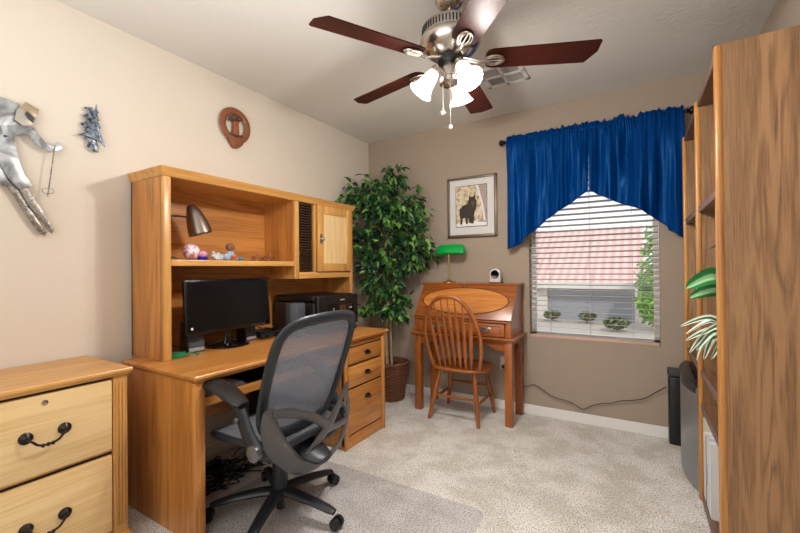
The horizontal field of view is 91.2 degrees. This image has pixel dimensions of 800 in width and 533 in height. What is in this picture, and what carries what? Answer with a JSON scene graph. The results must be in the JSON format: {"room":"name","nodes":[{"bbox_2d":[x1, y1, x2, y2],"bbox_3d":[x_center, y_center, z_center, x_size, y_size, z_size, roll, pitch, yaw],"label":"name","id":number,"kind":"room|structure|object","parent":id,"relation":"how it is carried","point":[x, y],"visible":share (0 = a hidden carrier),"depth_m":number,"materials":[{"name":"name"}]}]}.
{"room":"home office","nodes":[
{"label":"home office","id":0,"kind":"room"},
{"bbox_2d":[0,0,369,445],"bbox_3d":[-1.512,-0.025,2.313,0.150,2.550,4.350,-1,0,31],"label":"wall","id":1,"kind":"structure","parent":0,"point":[65,293],"depth_m":2.07,"materials":[{"name":"beige paint"}]},
{"bbox_2d":[0,97,62,234],"bbox_3d":[-1.782,-0.449,1.682,0.048,0.599,0.529,-1,0,31],"label":"wall art","id":2,"kind":"object","parent":1,"relation":"attached to","point":[15,119],"visible":1,"depth_m":1.77,"materials":[{"name":"metal"}]},
{"bbox_2d":[78,105,105,152],"bbox_3d":[-1.592,-0.717,2.017,0.032,0.247,0.124,-1,0,31],"label":"wall art","id":3,"kind":"object","parent":1,"relation":"attached to","point":[91,133],"visible":1,"depth_m":2.01,"materials":[{"name":"metal"}]},
{"bbox_2d":[205,440,235,458],"bbox_3d":[-1.431,1.209,2.263,0.014,0.080,4.350,-1,0,31],"label":"baseboard","id":4,"kind":"structure","parent":1,"relation":"attached to","point":[220,446],"depth_m":2.60,"materials":[{"name":"white paint"}]},
{"bbox_2d":[219,107,249,148],"bbox_3d":[-1.145,-0.968,2.738,0.045,0.282,0.246,-1,0,31],"label":"carved plaque","id":5,"kind":"object","parent":1,"relation":"attached to","point":[235,140],"visible":1,"depth_m":2.73,"materials":[{"name":"brown wood"}]},
{"bbox_2d":[56,0,776,143],"bbox_3d":[-0.151,-1.377,1.520,3.330,0.120,4.700,-1,0,31],"label":"ceiling","id":6,"kind":"structure","parent":0,"point":[269,48],"depth_m":2.31,"materials":[{"name":"paint"}]},
{"bbox_2d":[309,0,602,129],"bbox_3d":[0.255,-0.980,1.917,1.288,0.675,1.251,-1,0,31],"label":"ceiling fan","id":7,"kind":"object","parent":6,"relation":"hanging from","point":[451,36],"visible":1,"depth_m":1.80,"materials":[{"name":"brown wood"}]},
{"bbox_2d":[482,66,529,88],"bbox_3d":[0.705,-1.311,2.683,0.290,0.012,0.295,-1,0,31],"label":"ceiling vent","id":8,"kind":"object","parent":6,"relation":"in","point":[499,76],"visible":0.76,"depth_m":2.69,"materials":[{"name":"white metal"}]},
{"bbox_2d":[128,392,710,532],"bbox_3d":[-0.127,1.293,1.504,3.330,0.120,4.700,-1,0,31],"label":"floor","id":9,"kind":"structure","parent":0,"point":[441,473],"depth_m":2.21,"materials":[{"name":"beige carpet"}]},
{"bbox_2d":[0,356,132,532],"bbox_3d":[-1.537,0.847,1.607,0.490,0.797,0.600,-1,0,31],"label":"file cabinet","id":10,"kind":"object","parent":9,"relation":"on","point":[64,460],"visible":1,"depth_m":1.57,"materials":[{"name":"brown wood"}]},
{"bbox_2d":[205,458,220,472],"bbox_3d":[-1.218,1.227,2.339,0.060,0.038,0.300,-1,0,31],"label":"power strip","id":11,"kind":"object","parent":9,"relation":"on","point":[212,463],"visible":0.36,"depth_m":2.42,"materials":[{"name":"black plastic"}]},
{"bbox_2d":[205,447,268,496],"bbox_3d":[-1.075,1.214,2.302,0.404,0.064,0.773,-1,0,31],"label":"cable tangle","id":12,"kind":"object","parent":9,"relation":"on","point":[210,471],"visible":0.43,"depth_m":2.31,"materials":[{"name":"black plastic"}]},
{"bbox_2d":[122,326,388,532],"bbox_3d":[-0.774,0.851,2.545,0.676,0.787,1.559,-1,0,31],"label":"computer desk","id":13,"kind":"object","parent":9,"relation":"on","point":[168,407],"depth_m":1.95,"materials":[{"name":"brown wood"}]},
{"bbox_2d":[180,322,204,352],"bbox_3d":[-1.202,0.404,2.270,0.116,0.170,0.095,-1,0,39],"label":"speaker","id":14,"kind":"object","parent":13,"relation":"on","point":[195,343],"visible":0.71,"depth_m":2.24},
{"bbox_2d":[188,334,203,347],"bbox_3d":[-1.171,0.393,2.245,0.033,0.126,0.083,-1,0,39],"label":"grille","id":15,"kind":"object","parent":14,"relation":"attached to","point":[197,341],"depth_m":2.24,"materials":[{"name":"grey metal"}]},
{"bbox_2d":[205,377,245,395],"bbox_3d":[-0.929,0.603,1.960,0.160,0.022,0.250,-1,0,31],"label":"keyboard","id":16,"kind":"object","parent":13,"relation":"on","point":[235,382],"visible":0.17,"depth_m":2.01,"materials":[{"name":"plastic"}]},
{"bbox_2d":[182,278,269,348],"bbox_3d":[-1.074,0.282,2.413,0.216,0.413,0.575,-1,0,31],"label":"monitor","id":17,"kind":"object","parent":13,"relation":"on","point":[209,305],"visible":1,"depth_m":2.35,"materials":[{"name":"black plastic"}]},
{"bbox_2d":[127,165,355,361],"bbox_3d":[-0.925,-0.012,2.740,0.377,1.002,1.601,-1,0,31],"label":"hutch","id":18,"kind":"object","parent":13,"relation":"on","point":[309,239],"visible":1,"depth_m":2.56,"materials":[{"name":"brown wood"}]},
{"bbox_2d":[182,244,199,259],"bbox_3d":[-1.192,-0.083,2.236,0.092,0.094,0.092,-1,0,31],"label":"glass globe","id":19,"kind":"object","parent":18,"relation":"on","point":[189,251],"visible":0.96,"depth_m":2.21,"materials":[{"name":"pink glass"}]},
{"bbox_2d":[171,204,212,259],"bbox_3d":[-1.214,-0.200,2.217,0.134,0.327,0.313,-1,0,31],"label":"gooseneck lamp","id":20,"kind":"object","parent":18,"relation":"on","point":[197,223],"visible":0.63,"depth_m":2.24,"materials":[{"name":"grey metal"}]},
{"bbox_2d":[197,251,207,259],"bbox_3d":[-1.140,-0.064,2.263,0.058,0.055,0.058,-1,0,31],"label":"glass paperweight","id":21,"kind":"object","parent":18,"relation":"on","point":[202,255],"visible":0.83,"depth_m":2.24,"materials":[{"name":"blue glass"}]},
{"bbox_2d":[210,251,222,259],"bbox_3d":[-1.104,-0.060,2.362,0.048,0.067,0.080,-1,0,31],"label":"figurine","id":22,"kind":"object","parent":18,"relation":"on","point":[216,256],"visible":0.97,"depth_m":2.34,"materials":[{"name":"white ceramic"}]},
{"bbox_2d":[222,251,237,260],"bbox_3d":[-1.046,-0.065,2.428,0.070,0.074,0.118,-1,0,31],"label":"figurine","id":23,"kind":"object","parent":18,"relation":"on","point":[229,255],"visible":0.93,"depth_m":2.41,"materials":[{"name":"white ceramic"}]},
{"bbox_2d":[225,243,234,250],"bbox_3d":[-1.055,-0.120,2.434,0.056,0.050,0.056,-1,0,31],"label":"glass ball","id":24,"kind":"object","parent":23,"relation":"on","point":[230,247],"visible":1,"depth_m":2.42,"materials":[{"name":"glass"}]},
{"bbox_2d":[171,260,293,265],"bbox_3d":[-1.108,-0.018,2.479,0.310,0.034,0.879,-1,0,31],"label":"shelf","id":25,"kind":"object","parent":18,"relation":"attached to","point":[173,262],"depth_m":2.34,"materials":[{"name":"brown wood"}]},
{"bbox_2d":[251,254,262,260],"bbox_3d":[-0.953,-0.060,2.611,0.018,0.046,0.092,-1,0,31],"label":"figurine","id":26,"kind":"object","parent":18,"relation":"on","point":[257,255],"visible":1,"depth_m":2.61,"materials":[{"name":"brown wood"}]},
{"bbox_2d":[263,254,273,260],"bbox_3d":[-0.904,-0.062,2.692,0.020,0.051,0.100,-1,0,31],"label":"figurine","id":27,"kind":"object","parent":18,"relation":"on","point":[269,255],"visible":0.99,"depth_m":2.69,"materials":[{"name":"brown wood"}]},
{"bbox_2d":[236,326,256,340],"bbox_3d":[-1.025,0.414,2.620,0.106,0.150,0.085,-1,0,31],"label":"speaker","id":28,"kind":"object","parent":13,"relation":"on","point":[248,333],"visible":0.71,"depth_m":2.59},
{"bbox_2d":[245,326,255,335],"bbox_3d":[-0.995,0.404,2.602,0.032,0.106,0.073,-1,0,31],"label":"grille","id":29,"kind":"object","parent":28,"relation":"attached to","point":[249,331],"depth_m":2.59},
{"bbox_2d":[227,363,304,382],"bbox_3d":[-0.731,0.612,2.326,0.220,0.006,0.520,-1,0,31],"label":"keyboard","id":30,"kind":"object","parent":13,"relation":"on","point":[257,374],"visible":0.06,"depth_m":2.19,"materials":[{"name":"black plastic"}]},
{"bbox_2d":[256,329,276,336],"bbox_3d":[-0.976,0.469,2.784,0.130,0.039,0.150,-1,0,31],"label":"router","id":31,"kind":"object","parent":13,"relation":"on","point":[257,331],"visible":0.27,"depth_m":2.72,"materials":[{"name":"black plastic"}]},
{"bbox_2d":[256,323,283,338],"bbox_3d":[-0.924,0.453,2.751,0.210,0.073,0.310,-1,0,31],"label":"cable tangle","id":32,"kind":"object","parent":13,"relation":"on","point":[270,333],"visible":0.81,"depth_m":2.73,"materials":[{"name":"black plastic"}]},
{"bbox_2d":[205,355,338,406],"bbox_3d":[-0.797,0.622,2.292,0.362,0.042,1.005,-1,0,31],"label":"keyboard tray","id":33,"kind":"object","parent":13,"relation":"on","point":[211,399],"depth_m":2.01,"materials":[{"name":"brown wood"}]},
{"bbox_2d":[286,302,304,336],"bbox_3d":[-0.717,0.368,2.688,0.095,0.235,0.095,-1,0,31],"label":"speaker","id":34,"kind":"object","parent":13,"relation":"on","point":[295,310],"visible":0.59,"depth_m":2.65},
{"bbox_2d":[274,292,357,334],"bbox_3d":[-0.641,0.350,3.050,0.470,0.272,0.463,-1,0,31],"label":"printer","id":35,"kind":"object","parent":13,"relation":"on","point":[315,302],"visible":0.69,"depth_m":2.92,"materials":[{"name":"black plastic"}]},
{"bbox_2d":[318,324,356,333],"bbox_3d":[-0.474,0.468,2.947,0.080,0.028,0.390,-1,0,31],"label":"paper tray","id":36,"kind":"object","parent":35,"relation":"on","point":[346,324],"depth_m":2.90,"materials":[{"name":"black plastic"}]},
{"bbox_2d":[249,384,310,415],"bbox_3d":[-0.814,1.028,2.656,0.388,0.425,0.200,-1,0,31],"label":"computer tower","id":37,"kind":"object","parent":9,"relation":"on","point":[253,396],"visible":0.11,"depth_m":2.63,"materials":[{"name":"black plastic"}]},
{"bbox_2d":[334,163,442,402],"bbox_3d":[-0.096,0.144,3.619,0.884,2.194,0.594,-1,0,31],"label":"ficus tree","id":38,"kind":"object","parent":9,"relation":"on","point":[391,216],"visible":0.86,"depth_m":3.60,"materials":[{"name":"green plant"}]},
{"bbox_2d":[385,356,409,402],"bbox_3d":[-0.097,1.064,3.712,0.381,0.355,0.382,-1,0,31],"label":"wicker basket","id":39,"kind":"object","parent":9,"relation":"on","point":[396,368],"depth_m":3.58,"materials":[{"name":"brown wicker"}]},
{"bbox_2d":[423,294,495,428],"bbox_3d":[0.493,0.726,3.195,0.496,1.029,0.549,-1,0,30],"label":"chair","id":40,"kind":"object","parent":9,"relation":"on","point":[465,365],"visible":1,"depth_m":3.07,"materials":[{"name":"orange wood"}]},
{"bbox_2d":[410,282,526,427],"bbox_3d":[0.575,0.691,3.346,0.907,1.094,0.394,-1,0,31],"label":"secretary desk","id":41,"kind":"object","parent":9,"relation":"on","point":[497,308],"visible":0.87,"depth_m":3.23,"materials":[{"name":"orange wood"}]},
{"bbox_2d":[435,244,466,282],"bbox_3d":[0.452,-0.028,3.527,0.295,0.346,0.124,-1,0,31],"label":"lamp","id":42,"kind":"object","parent":41,"relation":"on","point":[448,249],"visible":1,"depth_m":3.50,"materials":[{"name":"green glass"}]},
{"bbox_2d":[489,269,502,282],"bbox_3d":[0.807,0.079,3.306,0.100,0.123,0.060,-1,0,31],"label":"mantel clock","id":43,"kind":"object","parent":41,"relation":"on","point":[495,274],"visible":0.99,"depth_m":3.28,"materials":[{"name":"silver metal"}]},
{"bbox_2d":[667,367,680,445],"bbox_3d":[1.907,0.964,2.708,0.095,0.514,0.097,-1,0,31],"label":"speaker","id":44,"kind":"object","parent":9,"relation":"on","point":[674,409],"visible":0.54,"depth_m":2.68,"materials":[{"name":"black plastic"}]},
{"bbox_2d":[679,360,698,490],"bbox_3d":[1.843,0.912,2.270,0.363,0.590,0.595,-1,0,31],"label":"trash can","id":45,"kind":"object","parent":9,"relation":"on","point":[688,372],"visible":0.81,"depth_m":2.19,"materials":[{"name":"grey plastic"}]},
{"bbox_2d":[682,25,799,532],"bbox_3d":[1.713,0.178,1.995,0.329,2.088,1.299,-1,0,31],"label":"bookcase","id":46,"kind":"object","parent":9,"relation":"on","point":[741,140],"visible":0.95,"depth_m":1.48,"materials":[{"name":"brown laminate"}]},
{"bbox_2d":[680,315,716,359],"bbox_3d":[1.470,0.372,1.743,0.365,0.330,0.300,-1,0,31],"label":"spider plant","id":47,"kind":"object","parent":46,"relation":"on","point":[708,336],"visible":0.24,"depth_m":1.78,"materials":[{"name":"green plant"}]},
{"bbox_2d":[686,245,715,298],"bbox_3d":[1.554,0.214,1.795,0.343,0.646,0.255,-1,0,-2],"label":"plant","id":48,"kind":"object","parent":46,"relation":"on","point":[704,280],"visible":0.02,"depth_m":1.89,"materials":[{"name":"green plant"}]},
{"bbox_2d":[705,436,706,502],"bbox_3d":[1.615,1.009,1.882,0.234,0.330,0.028,-1,0,31],"label":"book","id":49,"kind":"object","parent":46,"relation":"on","point":[705,436],"visible":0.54,"depth_m":1.94,"materials":[{"name":"white paper"}]},
{"bbox_2d":[706,436,707,505],"bbox_3d":[1.598,1.004,1.853,0.234,0.340,0.035,-1,0,31],"label":"book","id":50,"kind":"object","parent":46,"relation":"on","point":[706,436],"visible":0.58,"depth_m":1.91,"materials":[{"name":"white paper"}]},
{"bbox_2d":[703,417,711,495],"bbox_3d":[1.652,0.974,1.942,0.232,0.400,0.040,-1,0,31],"label":"book","id":51,"kind":"object","parent":46,"relation":"on","point":[706,428],"visible":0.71,"depth_m":1.99,"materials":[{"name":"white paper"}]},
{"bbox_2d":[704,432,712,498],"bbox_3d":[1.633,1.004,1.909,0.232,0.340,0.030,-1,0,31],"label":"book","id":52,"kind":"object","parent":46,"relation":"on","point":[705,433],"visible":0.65,"depth_m":1.97,"materials":[{"name":"white paper"}]},
{"bbox_2d":[707,435,715,512],"bbox_3d":[1.576,0.994,1.815,0.232,0.360,0.045,-1,0,31],"label":"book","id":53,"kind":"object","parent":46,"relation":"on","point":[709,437],"visible":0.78,"depth_m":1.87,"materials":[{"name":"white paper"}]},
{"bbox_2d":[709,441,718,521],"bbox_3d":[1.552,0.999,1.776,0.232,0.350,0.040,-1,0,31],"label":"book","id":54,"kind":"object","parent":46,"relation":"on","point":[713,448],"visible":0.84,"depth_m":1.81,"materials":[{"name":"white paper"}]},
{"bbox_3d":[-0.475,1.235,1.673,1.260,0.003,1.430,-1,0,31],"label":"chair mat","id":55,"kind":"object","parent":9,"relation":"on","visible":0},
{"bbox_2d":[202,310,355,532],"bbox_3d":[-0.585,0.721,1.978,0.697,1.029,0.704,-1,0,29],"label":"office chair","id":56,"kind":"object","parent":55,"relation":"on","point":[288,435],"visible":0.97,"depth_m":1.81,"materials":[{"name":"plastic"}]},
{"bbox_2d":[368,71,707,426],"bbox_3d":[1.015,-0.041,3.420,3.330,2.550,0.160,-1,0,31],"label":"wall","id":57,"kind":"structure","parent":0,"point":[585,374],"depth_m":3.29,"materials":[{"name":"beige paint"}]},
{"bbox_2d":[447,173,497,237],"bbox_3d":[0.645,-0.539,3.534,0.466,0.549,0.026,-1,0,31],"label":"picture frame","id":58,"kind":"object","parent":57,"relation":"attached to","point":[471,200],"visible":1,"depth_m":3.52,"materials":[{"name":"grey metal"}]},
{"bbox_2d":[456,184,486,226],"bbox_3d":[0.641,-0.546,3.535,0.289,0.366,0.002,-1,0,31],"label":"print","id":59,"kind":"object","parent":58,"relation":"attached to","point":[471,199],"depth_m":3.53},
{"bbox_2d":[500,356,503,368],"bbox_3d":[0.902,0.832,3.388,0.070,0.115,0.009,-1,0,31],"label":"wall outlet","id":60,"kind":"object","parent":57,"relation":"attached to","point":[501,357],"visible":0.38,"depth_m":3.40,"materials":[{"name":"white paint"}]},
{"bbox_2d":[405,384,668,438],"bbox_3d":[0.981,1.194,3.338,3.030,0.080,0.014,-1,0,31],"label":"baseboard","id":61,"kind":"structure","parent":57,"relation":"attached to","point":[612,423],"depth_m":3.09,"materials":[{"name":"white paint"}]},
{"bbox_2d":[502,365,666,409],"bbox_3d":[1.383,0.977,3.071,1.175,0.273,0.034,-1,0,31],"label":"cable","id":62,"kind":"object","parent":57,"relation":"attached to","point":[502,365],"visible":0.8,"depth_m":3.00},
{"bbox_2d":[531,218,659,341],"bbox_3d":[1.532,-0.175,3.149,0.914,1.515,0.050,-1,0,31],"label":"window","id":63,"kind":"structure","parent":57,"relation":"in","point":[656,294],"depth_m":3.02,"materials":[{"name":"white paint"}]},
{"bbox_2d":[530,162,659,345],"bbox_3d":[1.485,-0.176,3.071,0.908,1.510,0.074,-1,0,31],"label":"window blind","id":64,"kind":"object","parent":63,"relation":"attached to","point":[588,196],"visible":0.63,"depth_m":3.06,"materials":[{"name":"white plastic"}]},
{"bbox_2d":[530,336,660,346],"bbox_3d":[1.503,0.591,3.085,0.914,0.023,0.088,-1,0,31],"label":"trim","id":65,"kind":"structure","parent":57,"relation":"attached to","point":[530,336],"depth_m":3.03,"materials":[{"name":"beige paint"}]},
{"bbox_2d":[499,106,693,146],"bbox_3d":[1.433,-1.042,3.012,1.348,0.080,0.107,-1,0,31],"label":"curtain rod","id":66,"kind":"object","parent":57,"relation":"attached to","point":[690,110],"visible":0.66,"depth_m":2.66,"materials":[{"name":"black metal"}]},
{"bbox_2d":[506,121,587,249],"bbox_3d":[1.155,-0.627,3.117,0.624,0.963,0.110,-1,0,31],"label":"valance","id":67,"kind":"object","parent":66,"relation":"hanging from","point":[547,171],"visible":1,"depth_m":3.15,"materials":[{"name":"blue fabric"}]},
{"bbox_2d":[588,105,684,236],"bbox_3d":[1.671,-0.652,2.800,0.593,0.930,0.119,-1,0,31],"label":"valance","id":68,"kind":"object","parent":66,"relation":"hanging from","point":[636,162],"visible":0.99,"depth_m":2.75,"materials":[{"name":"blue fabric"}]},
{"bbox_2d":[759,0,799,34],"bbox_3d":[1.209,-0.060,0.668,0.150,2.550,4.350,-1,0,31],"label":"wall","id":69,"kind":"structure","parent":0,"point":[784,14],"depth_m":1.88,"materials":[{"name":"beige paint"}]},
{"label":"outside","id":70,"kind":"structure","parent":0,"visible":0},
{"bbox_2d":[538,290,653,338],"bbox_3d":[8.413,1.649,16.615,30.000,0.200,29.600,-1,0,31],"label":"ground","id":71,"kind":"structure","parent":70,"point":[568,327],"depth_m":9.80,"materials":[{"name":"grey concrete"}]},
{"bbox_2d":[543,310,560,320],"bbox_3d":[4.282,1.390,11.046,0.478,0.363,0.491,-1,0,31],"label":"bush","id":72,"kind":"object","parent":71,"relation":"on","point":[547,313],"visible":0.84,"depth_m":10.92,"materials":[{"name":"green plant"}]},
{"bbox_2d":[578,311,596,322],"bbox_3d":[5.053,1.379,10.582,0.484,0.366,0.495,-1,0,31],"label":"bush","id":73,"kind":"object","parent":71,"relation":"on","point":[582,316],"visible":0.88,"depth_m":10.47,"materials":[{"name":"green plant"}]},
{"bbox_2d":[537,224,644,322],"bbox_3d":[5.343,0.089,14.546,6.320,2.950,6.320,-1,0,31],"label":"house","id":74,"kind":"structure","parent":71,"relation":"on","point":[557,304],"depth_m":11.63,"materials":[{"name":"grey paint"}]},
{"bbox_2d":[603,316,630,331],"bbox_3d":[5.111,1.362,9.261,0.591,0.381,0.577,-1,0,31],"label":"bush","id":75,"kind":"object","parent":71,"relation":"on","point":[621,321],"visible":0.87,"depth_m":9.15,"materials":[{"name":"green plant"}]},
{"bbox_2d":[632,221,653,331],"bbox_3d":[6.042,0.233,9.118,1.004,2.626,1.134,0,0,-39],"label":"tree","id":76,"kind":"object","parent":71,"relation":"on","point":[639,282],"visible":0.24,"depth_m":9.18,"materials":[{"name":"green plant"}]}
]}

